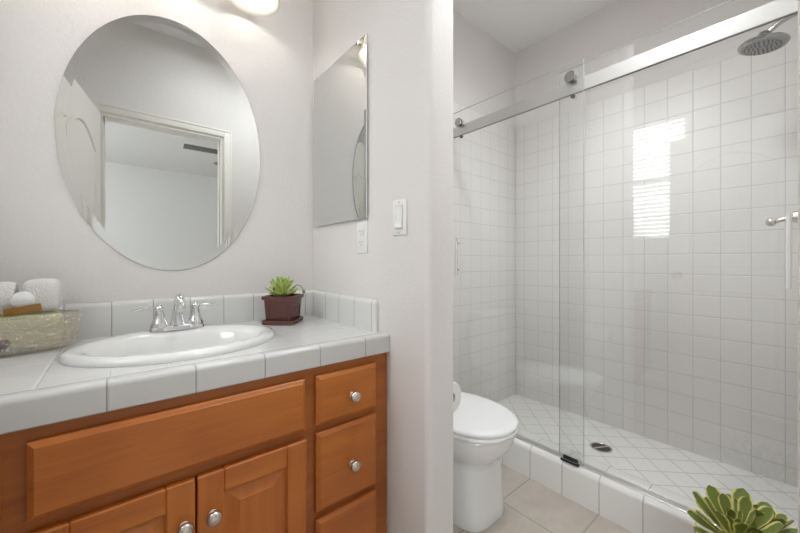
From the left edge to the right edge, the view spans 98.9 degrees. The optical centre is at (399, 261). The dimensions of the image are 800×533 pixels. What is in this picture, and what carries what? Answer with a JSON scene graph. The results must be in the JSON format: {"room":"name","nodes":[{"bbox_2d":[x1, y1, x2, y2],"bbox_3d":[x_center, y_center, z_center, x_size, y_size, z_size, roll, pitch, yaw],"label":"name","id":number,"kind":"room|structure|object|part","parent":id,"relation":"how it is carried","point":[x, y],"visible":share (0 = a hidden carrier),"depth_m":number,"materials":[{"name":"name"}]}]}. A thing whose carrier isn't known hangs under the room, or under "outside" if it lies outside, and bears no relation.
{"room":"bathroom","nodes":[
{"label":"bathroom","id":0,"kind":"room"},
{"bbox_2d":[0,0,514,303],"bbox_3d":[-0.228,-0.233,1.811,3.060,2.785,0.120,0,0,-40],"label":"wall","id":1,"kind":"structure","parent":0,"point":[44,233],"depth_m":1.28,"materials":[{"name":"white paint"}]},
{"bbox_2d":[0,290,312,341],"bbox_3d":[-0.833,0.188,1.219,1.129,0.112,0.016,0,0,-40],"label":"backsplash","id":2,"kind":"structure","parent":1,"relation":"attached to","point":[113,318],"depth_m":1.17,"materials":[{"name":"tile"}]},
{"bbox_2d":[55,15,259,269],"bbox_3d":[-0.821,-0.420,1.239,0.608,0.904,0.003,0,0,-40],"label":"oval mirror","id":3,"kind":"object","parent":1,"relation":"attached to","point":[156,135],"visible":1,"depth_m":1.20,"materials":[{"name":"grey mirror"}]},
{"bbox_2d":[229,0,278,16],"bbox_3d":[-0.752,-1.099,1.158,0.670,0.198,0.214,0,0,-40],"label":"vanity light","id":4,"kind":"object","parent":1,"relation":"attached to","point":[261,8],"visible":1,"depth_m":1.37,"materials":[{"name":"white glass"}]},
{"bbox_2d":[313,0,452,532],"bbox_3d":[-0.113,-0.282,1.332,0.120,2.685,0.764,0,0,-40],"label":"wall partition","id":5,"kind":"structure","parent":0,"point":[409,276],"depth_m":1.08,"materials":[{"name":"white paint"}]},
{"bbox_2d":[314,34,366,226],"bbox_3d":[-0.253,-0.488,1.395,0.012,0.662,0.422,0,0,-40],"label":"medicine cabinet","id":6,"kind":"object","parent":5,"relation":"attached to","point":[340,92],"visible":1,"depth_m":1.36,"materials":[{"name":"silver metal"}]},
{"bbox_2d":[357,221,367,252],"bbox_3d":[-0.141,-0.089,1.265,0.009,0.116,0.068,0,0,-40],"label":"power outlet","id":7,"kind":"object","parent":5,"relation":"attached to","point":[362,227],"visible":1,"depth_m":1.25,"materials":[{"name":"white plastic"}]},
{"bbox_2d":[359,228,363,235],"bbox_3d":[-0.143,-0.109,1.263,0.003,0.029,0.033,0,0,-40],"label":"socket","id":8,"kind":"object","parent":7,"relation":"attached to","point":[361,230],"depth_m":1.26,"materials":[{"name":"white plastic"}]},
{"bbox_2d":[359,239,363,246],"bbox_3d":[-0.143,-0.069,1.263,0.003,0.029,0.033,0,0,-40],"label":"socket","id":9,"kind":"object","parent":7,"relation":"attached to","point":[361,241],"depth_m":1.26,"materials":[{"name":"white plastic"}]},
{"bbox_2d":[393,198,406,235],"bbox_3d":[-0.003,-0.141,1.095,0.013,0.115,0.068,0,0,-40],"label":"light switch","id":10,"kind":"object","parent":5,"relation":"attached to","point":[399,206],"visible":1,"depth_m":1.09,"materials":[{"name":"white plastic"}]},
{"bbox_2d":[453,101,515,401],"bbox_3d":[0.617,0.015,2.429,0.730,2.090,0.008,0,0,-40],"label":"tiled wall","id":11,"kind":"structure","parent":0,"point":[484,159],"depth_m":2.40,"materials":[{"name":"white tile"}]},
{"bbox_2d":[453,0,616,52],"bbox_3d":[0.282,-1.675,1.195,3.060,0.100,1.720,0,0,-40],"label":"ceiling","id":12,"kind":"structure","parent":0,"point":[517,25],"depth_m":2.27,"materials":[{"name":"white paint"}]},
{"bbox_2d":[453,464,632,532],"bbox_3d":[-0.045,1.110,0.846,2.110,0.100,1.600,0,0,-40],"label":"floor","id":13,"kind":"structure","parent":0,"point":[530,506],"depth_m":1.43,"materials":[{"name":"beige tile"}]},
{"bbox_2d":[0,352,386,532],"bbox_3d":[-0.642,0.678,0.987,1.128,0.764,0.616,0,0,-40],"label":"vanity cabinet","id":14,"kind":"object","parent":13,"relation":"on","point":[304,451],"visible":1,"depth_m":0.81,"materials":[{"name":"brown wood"}]},
{"bbox_3d":[-0.573,0.720,0.701,0.264,0.450,0.018,0,0,-40],"label":"door","id":15,"kind":"part","parent":14,"relation":"part of","materials":[{"name":"brown wood"}]},
{"bbox_3d":[-0.573,0.523,0.701,0.152,0.056,0.018,0,0,-40],"label":"cross rail","id":16,"kind":"part","parent":14,"relation":"part of","materials":[{"name":"brown wood"}]},
{"bbox_3d":[-0.573,0.720,0.702,0.156,0.342,0.014,0,0,-40],"label":"raised panel","id":17,"kind":"part","parent":14,"relation":"part of","materials":[{"name":"brown wood"}]},
{"bbox_3d":[-0.471,0.588,0.750,0.034,0.034,0.034,0,0,-40],"label":"knob","id":18,"kind":"part","parent":14,"relation":"part of","materials":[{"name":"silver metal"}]},
{"bbox_2d":[0,290,389,434],"bbox_3d":[-0.654,0.217,1.002,1.129,0.170,0.578,0,0,-40],"label":"countertop","id":19,"kind":"structure","parent":14,"relation":"on","point":[37,390],"depth_m":0.91,"materials":[{"name":"tile"}]},
{"bbox_2d":[0,309,82,356],"bbox_3d":[-1.057,0.193,0.906,0.321,0.101,0.171,0,0,-40],"label":"basket","id":20,"kind":"object","parent":19,"relation":"on","point":[17,351],"visible":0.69,"depth_m":0.94,"materials":[{"name":"beige wicker"}]},
{"bbox_2d":[0,339,9,351],"bbox_3d":[-1.014,0.215,0.866,0.035,0.035,0.028,0,0,-14],"label":"candy","id":21,"kind":"object","parent":20,"relation":"in","point":[4,343],"visible":1,"depth_m":0.86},
{"bbox_2d":[3,303,41,316],"bbox_3d":[-0.974,0.125,0.884,0.069,0.030,0.008,0,0,-40],"label":"wooden stick","id":22,"kind":"object","parent":20,"relation":"on","point":[7,312],"visible":1,"depth_m":0.88,"materials":[{"name":"orange wood"}]},
{"bbox_2d":[0,312,63,348],"bbox_3d":[-1.049,0.188,0.910,0.217,0.087,0.075,0,0,-40],"label":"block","id":23,"kind":"object","parent":20,"relation":"in","point":[23,332],"visible":0.88,"depth_m":0.92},
{"bbox_2d":[0,282,18,313],"bbox_3d":[-1.084,0.096,0.887,0.124,0.085,0.087,0,0,-40],"label":"rolled towel","id":24,"kind":"object","parent":23,"relation":"on","point":[7,289],"visible":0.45,"depth_m":0.89,"materials":[{"name":"white fabric"}]},
{"bbox_2d":[22,278,62,310],"bbox_3d":[-1.006,0.093,0.964,0.078,0.091,0.090,0,0,-40],"label":"folded towel","id":25,"kind":"object","parent":23,"relation":"on","point":[48,292],"visible":0.8,"depth_m":0.94,"materials":[{"name":"white fabric"}]},
{"bbox_2d":[10,291,34,306],"bbox_3d":[-0.989,0.101,0.897,0.044,0.044,0.015,0,0,-40],"label":"pad","id":26,"kind":"object","parent":25,"relation":"on","point":[23,298],"visible":1,"depth_m":0.89,"materials":[{"name":"white fabric"}]},
{"bbox_2d":[58,324,274,367],"bbox_3d":[-0.646,0.307,1.017,0.526,0.166,0.426,0,0,-40],"label":"sink","id":27,"kind":"object","parent":19,"relation":"in","point":[141,348],"visible":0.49,"depth_m":1.00,"materials":[{"name":"white ceramic"}]},
{"bbox_2d":[132,294,218,331],"bbox_3d":[-0.724,0.166,1.122,0.245,0.122,0.131,0,0,-40],"label":"faucet","id":28,"kind":"object","parent":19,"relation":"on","point":[159,323],"visible":1,"depth_m":1.13,"materials":[{"name":"silver metal"}]},
{"bbox_3d":[-0.811,0.152,1.092,0.013,0.013,0.072,0,0,43],"label":"lever","id":29,"kind":"part","parent":28,"relation":"part of","materials":[{"name":"silver metal"}]},
{"bbox_3d":[-0.786,0.176,1.117,0.052,0.074,0.052,0,0,-40],"label":"handle","id":30,"kind":"part","parent":28,"relation":"part of","materials":[{"name":"silver metal"}]},
{"bbox_3d":[-0.747,0.217,1.150,0.158,0.018,0.054,0,0,-40],"label":"plate","id":31,"kind":"part","parent":28,"relation":"part of","materials":[{"name":"silver metal"}]},
{"bbox_3d":[-0.724,0.160,1.122,0.050,0.110,0.131,0,0,-40],"label":"spout","id":32,"kind":"part","parent":28,"relation":"part of","materials":[{"name":"silver metal"}]},
{"bbox_3d":[-0.708,0.176,1.183,0.052,0.074,0.052,0,0,-40],"label":"handle","id":33,"kind":"part","parent":28,"relation":"part of","materials":[{"name":"silver metal"}]},
{"bbox_3d":[-0.678,0.152,1.203,0.072,0.013,0.013,0,0,-32],"label":"lever","id":34,"kind":"part","parent":28,"relation":"part of","materials":[{"name":"silver metal"}]},
{"bbox_2d":[261,276,305,324],"bbox_3d":[-0.458,0.150,1.357,0.139,0.187,0.136,0,0,4],"label":"potted succulent","id":35,"kind":"object","parent":19,"relation":"on","point":[282,307],"visible":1,"depth_m":1.31,"materials":[{"name":"brown ceramic"}]},
{"bbox_2d":[261,294,303,320],"bbox_3d":[-0.464,0.183,1.362,0.126,0.100,0.126,0,0,4],"label":"pot","id":36,"kind":"object","parent":35,"relation":"attached to","point":[278,307],"depth_m":1.31,"materials":[{"name":"brown ceramic"}]},
{"bbox_3d":[-0.428,0.588,0.787,0.034,0.034,0.034,0,0,-40],"label":"knob","id":37,"kind":"part","parent":14,"relation":"part of","materials":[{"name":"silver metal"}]},
{"bbox_3d":[-0.366,0.720,0.872,0.264,0.450,0.018,0,0,-40],"label":"door","id":38,"kind":"part","parent":14,"relation":"part of","materials":[{"name":"brown wood"}]},
{"bbox_3d":[-0.367,0.720,0.873,0.156,0.342,0.014,0,0,-40],"label":"raised panel","id":39,"kind":"part","parent":14,"relation":"part of","materials":[{"name":"brown wood"}]},
{"bbox_3d":[-0.366,0.523,0.872,0.154,0.056,0.018,0,0,-40],"label":"cross rail","id":40,"kind":"part","parent":14,"relation":"part of","materials":[{"name":"brown wood"}]},
{"bbox_3d":[-0.159,0.842,1.044,0.211,0.206,0.018,0,0,-40],"label":"drawer","id":41,"kind":"part","parent":14,"relation":"part of","materials":[{"name":"brown wood"}]},
{"bbox_3d":[-0.159,0.605,1.044,0.211,0.227,0.018,0,0,-40],"label":"drawer","id":42,"kind":"part","parent":14,"relation":"part of","materials":[{"name":"brown wood"}]},
{"bbox_3d":[-0.159,0.399,1.044,0.211,0.142,0.018,0,0,-40],"label":"drawer","id":43,"kind":"part","parent":14,"relation":"part of","materials":[{"name":"brown wood"}]},
{"bbox_3d":[-0.136,0.613,1.028,0.034,0.034,0.034,0,0,-40],"label":"knob","id":44,"kind":"part","parent":14,"relation":"part of","materials":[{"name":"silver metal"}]},
{"bbox_3d":[-0.136,0.405,1.028,0.034,0.034,0.034,0,0,-40],"label":"knob","id":45,"kind":"part","parent":14,"relation":"part of","materials":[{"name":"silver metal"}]},
{"bbox_2d":[453,392,517,531],"bbox_3d":[0.199,0.689,1.606,0.440,0.742,0.732,0,0,-40],"label":"toilet","id":46,"kind":"object","parent":13,"relation":"on","point":[484,429],"visible":0.36,"depth_m":1.36,"materials":[{"name":"white ceramic"}]},
{"bbox_3d":[0.210,0.875,1.593,0.360,0.370,0.675,0,0,-40],"label":"bowl","id":47,"kind":"part","parent":46,"relation":"part of","materials":[{"name":"white ceramic"}]},
{"bbox_3d":[0.282,0.679,1.506,0.368,0.018,0.472,0,0,-40],"label":"seat","id":48,"kind":"part","parent":46,"relation":"part of","materials":[{"name":"white plastic"}]},
{"bbox_3d":[0.282,0.656,1.506,0.368,0.026,0.472,0,0,-40],"label":"lid","id":49,"kind":"part","parent":46,"relation":"part of","materials":[{"name":"white plastic"}]},
{"bbox_2d":[687,485,797,532],"bbox_3d":[0.981,0.865,0.976,0.274,0.390,0.241,0,0,-40],"label":"succulent","id":50,"kind":"object","parent":13,"relation":"on","point":[735,512],"visible":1,"depth_m":0.98,"materials":[{"name":"green plant"}]},
{"bbox_2d":[497,394,797,528],"bbox_3d":[1.067,1.095,1.845,0.798,0.130,1.480,0,0,-40],"label":"floor","id":51,"kind":"structure","parent":0,"point":[682,472],"depth_m":1.77,"materials":[{"name":"tile"}]},
{"bbox_2d":[590,442,612,452],"bbox_3d":[1.113,1.028,1.893,0.110,0.003,0.110,0,0,-40],"label":"shower drain","id":52,"kind":"object","parent":51,"relation":"on","point":[598,446],"visible":1,"depth_m":1.89,"materials":[{"name":"grey metal"}]},
{"bbox_2d":[500,428,719,532],"bbox_3d":[0.780,0.983,1.608,0.146,0.155,1.480,0,0,-40],"label":"shower curb","id":53,"kind":"object","parent":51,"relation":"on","point":[634,511],"visible":0.48,"depth_m":1.44,"materials":[{"name":"tile"}]},
{"bbox_2d":[560,454,579,466],"bbox_3d":[0.763,0.892,1.535,0.016,0.026,0.080,0,0,-40],"label":"guide","id":54,"kind":"object","parent":53,"relation":"on","point":[566,458],"visible":1,"depth_m":1.53,"materials":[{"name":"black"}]},
{"bbox_2d":[515,434,717,526],"bbox_3d":[0.756,0.903,1.588,0.038,0.004,1.478,0,0,-40],"label":"track","id":55,"kind":"object","parent":53,"relation":"on","point":[630,485],"visible":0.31,"depth_m":1.41,"materials":[{"name":"grey metal"}]},
{"bbox_2d":[559,0,791,451],"bbox_3d":[0.980,0.006,1.311,0.044,1.787,0.757,0,0,-40],"label":"glass shower panel","id":56,"kind":"object","parent":55,"relation":"on","point":[788,215],"visible":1,"depth_m":1.25,"materials":[{"name":"grey"}]},
{"bbox_3d":[1.183,-0.031,1.041,0.012,0.230,0.012,0,0,-40],"label":"handle","id":57,"kind":"part","parent":56,"relation":"part of","materials":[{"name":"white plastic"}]},
{"bbox_2d":[515,0,797,128],"bbox_3d":[1.455,-0.233,2.090,0.112,2.785,1.600,0,0,-40],"label":"wall","id":58,"kind":"structure","parent":0,"point":[620,23],"depth_m":2.11,"materials":[{"name":"white paint"}]},
{"bbox_2d":[516,36,797,486],"bbox_3d":[1.371,0.015,2.098,0.008,2.090,1.464,0,0,-40],"label":"tiled wall","id":59,"kind":"structure","parent":58,"relation":"attached to","point":[691,316],"depth_m":1.91,"materials":[{"name":"white tile"}]},
{"bbox_3d":[0.796,-0.282,0.582,2.828,2.685,0.120,0,0,-40],"label":"wall","id":60,"kind":"structure","parent":0,"visible":0},
{"bbox_2d":[453,0,797,138],"bbox_3d":[0.756,-0.789,1.588,0.016,0.070,1.480,0,0,-40],"label":"shower rail","id":61,"kind":"object","parent":60,"relation":"attached to","point":[777,10],"visible":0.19,"depth_m":1.32,"materials":[{"name":"grey metal"}]},
{"bbox_2d":[454,56,583,465],"bbox_3d":[0.551,-0.001,1.813,0.053,1.800,0.804,0,0,-41],"label":"sliding shower door","id":62,"kind":"structure","parent":61,"relation":"hanging from","point":[570,76],"depth_m":1.50,"materials":[{"name":"clear glass"}]},
{"bbox_3d":[0.336,-0.029,2.035,0.011,0.224,0.011,0,0,-40],"label":"handle","id":63,"kind":"part","parent":62,"relation":"part of","materials":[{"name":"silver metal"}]},
{"bbox_2d":[798,0,799,532],"bbox_3d":[0.213,0.014,0.185,0.849,2.092,0.012,0,0,-40],"label":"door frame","id":64,"kind":"structure","parent":60,"relation":"attached to","point":[798,0],"depth_m":0.45,"materials":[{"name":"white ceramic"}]},
{"bbox_3d":[1.556,0.015,1.295,0.730,2.090,0.008,0,0,-40],"label":"tiled wall","id":65,"kind":"structure","parent":60,"relation":"attached to","visible":0},
{"bbox_2d":[737,13,797,55],"bbox_3d":[1.473,-0.915,1.357,0.149,0.127,0.193,0,0,-40],"label":"shower","id":66,"kind":"object","parent":65,"relation":"attached to","point":[766,41],"visible":1,"depth_m":1.35,"materials":[{"name":"grey metal"}]},
{"bbox_3d":[1.497,-0.931,1.328,0.019,0.056,0.113,0,0,-40],"label":"arm","id":67,"kind":"part","parent":66,"relation":"part of","materials":[{"name":"grey metal"}]},
{"bbox_2d":[765,211,797,225],"bbox_3d":[1.536,-0.175,1.360,0.130,0.130,0.116,0,0,-40],"label":"shower valve","id":68,"kind":"object","parent":65,"relation":"attached to","point":[771,221],"visible":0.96,"depth_m":1.37,"materials":[{"name":"grey metal"}]},
{"bbox_3d":[1.533,-0.171,1.362,0.032,0.038,0.058,0,0,-40],"label":"lever","id":69,"kind":"part","parent":68,"relation":"part of","materials":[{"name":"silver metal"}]},
{"bbox_3d":[0.111,0.470,1.209,0.066,0.044,0.153,0,0,-40],"label":"paper holder","id":70,"kind":"object","parent":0,"visible":0},
{"bbox_2d":[453,382,460,412],"bbox_3d":[0.144,0.470,1.211,0.110,0.110,0.100,0,0,-40],"label":"toilet roll","id":71,"kind":"object","parent":70,"relation":"on","point":[456,388],"visible":0.16,"depth_m":1.19,"materials":[{"name":"white paper"}]}
]}

